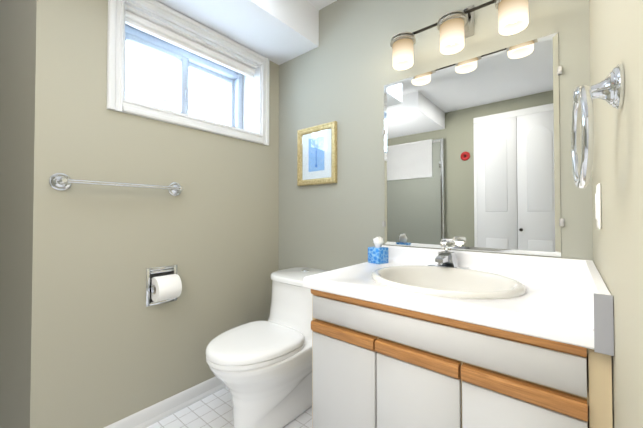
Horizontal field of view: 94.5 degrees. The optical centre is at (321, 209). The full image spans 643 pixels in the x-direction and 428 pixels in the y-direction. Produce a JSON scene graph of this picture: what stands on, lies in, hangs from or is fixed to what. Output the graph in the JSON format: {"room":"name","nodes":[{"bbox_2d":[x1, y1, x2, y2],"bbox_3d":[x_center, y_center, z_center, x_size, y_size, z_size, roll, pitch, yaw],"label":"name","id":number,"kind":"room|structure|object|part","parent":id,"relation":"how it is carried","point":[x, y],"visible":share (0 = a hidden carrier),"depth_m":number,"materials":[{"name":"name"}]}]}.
{"room":"bathroom","nodes":[
{"label":"bathroom","id":0,"kind":"room"},
{"bbox_2d":[0,0,36,427],"bbox_3d":[-1.878,-0.109,1.594,1.900,2.227,0.120,0,-1,28],"label":"wall","id":1,"kind":"structure","parent":0,"point":[17,67],"depth_m":1.17,"materials":[{"name":"grey paint"}]},
{"bbox_2d":[30,0,278,427],"bbox_3d":[-0.794,-0.108,1.662,0.300,2.227,1.210,-1,-1,40],"label":"wall","id":2,"kind":"structure","parent":0,"point":[108,347],"depth_m":1.32,"materials":[{"name":"beige paint"}]},
{"bbox_2d":[49,173,183,195],"bbox_3d":[-0.848,-0.106,1.303,0.073,0.068,0.506,-1,-1,40],"label":"towel rail","id":3,"kind":"object","parent":2,"relation":"attached to","point":[60,181],"visible":1,"depth_m":1.19,"materials":[{"name":"silver metal"}]},
{"bbox_2d":[146,265,181,306],"bbox_3d":[-0.750,0.365,1.424,0.115,0.178,0.143,-1,-1,40],"label":"paper holder","id":4,"kind":"object","parent":2,"relation":"attached to","point":[163,284],"visible":1,"depth_m":1.40,"materials":[{"name":"silver metal"}]},
{"bbox_2d":[104,376,226,427],"bbox_3d":[-0.671,0.965,1.542,0.019,0.078,1.210,-1,-1,40],"label":"baseboard","id":5,"kind":"structure","parent":2,"relation":"attached to","point":[154,413],"depth_m":1.46,"materials":[{"name":"white wood"}]},
{"bbox_2d":[107,0,269,145],"bbox_3d":[-0.731,-0.711,1.702,0.279,0.571,0.893,-1,-1,40],"label":"window","id":6,"kind":"structure","parent":2,"relation":"in","point":[183,58],"depth_m":1.67,"materials":[{"name":"white wood"}]},
{"bbox_3d":[-0.804,-0.710,1.763,0.087,0.439,0.761,-1,-1,40],"label":"frame","id":7,"kind":"part","parent":6,"relation":"part of","materials":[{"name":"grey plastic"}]},
{"bbox_2d":[125,4,256,77],"bbox_3d":[-0.680,-0.898,1.663,0.060,0.066,0.753,-1,-1,40],"label":"window blind","id":8,"kind":"object","parent":6,"relation":"attached to","point":[139,20],"visible":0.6,"depth_m":1.58,"materials":[{"name":"white"}]},
{"bbox_2d":[147,387,311,427],"bbox_3d":[-0.692,1.022,0.786,4.190,0.060,2.640,-1,-1,40],"label":"floor","id":9,"kind":"structure","parent":0,"point":[214,410],"depth_m":1.44,"materials":[{"name":"tile"}]},
{"bbox_2d":[206,267,327,427],"bbox_3d":[-0.209,0.672,1.469,0.416,0.662,0.733,-1,-1,40],"label":"toilet","id":10,"kind":"object","parent":9,"relation":"on","point":[261,371],"visible":0.83,"depth_m":1.31,"materials":[{"name":"white ceramic"}]},
{"bbox_2d":[303,238,613,427],"bbox_3d":[0.429,0.555,1.036,0.801,0.880,0.592,-1,-1,40],"label":"bathroom vanity","id":11,"kind":"object","parent":9,"relation":"on","point":[415,337],"visible":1,"depth_m":0.81,"materials":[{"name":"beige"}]},
{"bbox_2d":[368,236,388,263],"bbox_3d":[0.264,0.186,1.385,0.068,0.123,0.068,1,-1,-38],"label":"tissue box","id":12,"kind":"object","parent":11,"relation":"on","point":[377,253],"visible":1,"depth_m":1.36,"materials":[{"name":"blue cardboard"}]},
{"bbox_2d":[372,265,525,298],"bbox_3d":[0.407,0.311,1.012,0.480,0.169,0.420,-1,-1,40],"label":"sink","id":13,"kind":"object","parent":11,"relation":"in","point":[440,281],"depth_m":1.08,"materials":[{"name":"beige ceramic"}]},
{"bbox_2d":[428,238,469,268],"bbox_3d":[0.498,0.181,1.203,0.156,0.127,0.138,-1,-1,40],"label":"faucet","id":14,"kind":"object","parent":11,"relation":"on","point":[446,259],"depth_m":1.20,"materials":[{"name":"silver metal"}]},
{"bbox_2d":[306,0,336,9],"bbox_3d":[-0.692,-1.275,0.824,4.190,0.080,2.640,-1,-1,40],"label":"ceiling","id":15,"kind":"structure","parent":0,"point":[319,4],"depth_m":1.76,"materials":[{"name":"white paint"}]},
{"bbox_2d":[156,0,318,64],"bbox_3d":[-0.540,-1.113,1.468,0.358,0.222,1.210,-1,-1,40],"label":"ceiling soffit","id":16,"kind":"structure","parent":15,"relation":"attached to","point":[278,32],"depth_m":1.64,"materials":[{"name":"white paint"}]},
{"bbox_2d":[279,0,592,270],"bbox_3d":[0.283,-0.108,1.626,2.005,2.227,0.131,-1,-1,40],"label":"wall","id":17,"kind":"structure","parent":0,"point":[343,73],"depth_m":1.36,"materials":[{"name":"grey paint"}]},
{"bbox_2d":[297,121,336,185],"bbox_3d":[-0.033,-0.329,1.804,0.302,0.355,0.024,-1,-1,40],"label":"picture frame","id":18,"kind":"object","parent":17,"relation":"attached to","point":[317,155],"visible":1,"depth_m":1.80,"materials":[{"name":"gold metal"}]},
{"bbox_2d":[309,136,323,171],"bbox_3d":[-0.032,-0.336,1.805,0.126,0.205,0.001,-1,-1,40],"label":"print","id":19,"kind":"object","parent":18,"relation":"attached to","point":[316,143],"depth_m":1.80},
{"bbox_3d":[-0.033,-0.329,1.803,0.234,0.287,0.001,-1,-1,40],"label":"glass","id":20,"kind":"part","parent":18,"relation":"part of","materials":[{"name":"clear glass"}]},
{"bbox_2d":[390,0,528,69],"bbox_3d":[0.550,-0.761,1.235,0.534,0.216,0.170,-1,-1,40],"label":"sconce","id":21,"kind":"object","parent":17,"relation":"attached to","point":[455,28],"visible":1,"depth_m":1.18,"materials":[{"name":"white glass"}]},
{"bbox_3d":[0.368,-0.701,1.346,0.092,0.099,0.092,-1,-1,40],"label":"lamp shade","id":22,"kind":"part","parent":21,"relation":"part of","materials":[{"name":"white glass"}]},
{"bbox_3d":[0.531,-0.703,1.211,0.092,0.099,0.092,-1,-1,40],"label":"lamp shade","id":23,"kind":"part","parent":21,"relation":"part of","materials":[{"name":"white glass"}]},
{"bbox_3d":[0.694,-0.705,1.077,0.092,0.099,0.092,-1,-1,40],"label":"lamp shade","id":24,"kind":"part","parent":21,"relation":"part of","materials":[{"name":"white glass"}]},
{"bbox_3d":[0.590,-0.234,1.296,0.720,0.816,0.010,-1,-1,40],"label":"mirror","id":25,"kind":"part","parent":17,"relation":"part of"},
{"bbox_2d":[589,0,642,427],"bbox_3d":[0.627,-0.126,0.564,0.120,2.227,1.330,-1,-1,40],"label":"wall","id":26,"kind":"structure","parent":0,"point":[616,32],"depth_m":0.46,"materials":[{"name":"beige paint"}]},
{"bbox_2d":[571,64,624,187],"bbox_3d":[0.433,-0.127,0.469,0.058,0.186,0.163,-1,-1,40],"label":"towel ring","id":27,"kind":"object","parent":26,"relation":"attached to","point":[609,89],"visible":1,"depth_m":0.44,"materials":[{"name":"silver metal"}]},
{"bbox_2d":[595,183,601,228],"bbox_3d":[0.715,-0.009,0.769,0.008,0.114,0.070,-1,-1,40],"label":"switch plate","id":28,"kind":"object","parent":26,"relation":"attached to","point":[598,206],"visible":0.98,"depth_m":0.74,"materials":[{"name":"white plastic"}]},
{"label":"outside","id":29,"kind":"structure","parent":0,"visible":0},
{"bbox_2d":[125,41,229,124],"bbox_3d":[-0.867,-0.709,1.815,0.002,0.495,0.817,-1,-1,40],"label":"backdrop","id":30,"kind":"structure","parent":29,"point":[196,95],"depth_m":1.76,"materials":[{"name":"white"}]}
]}

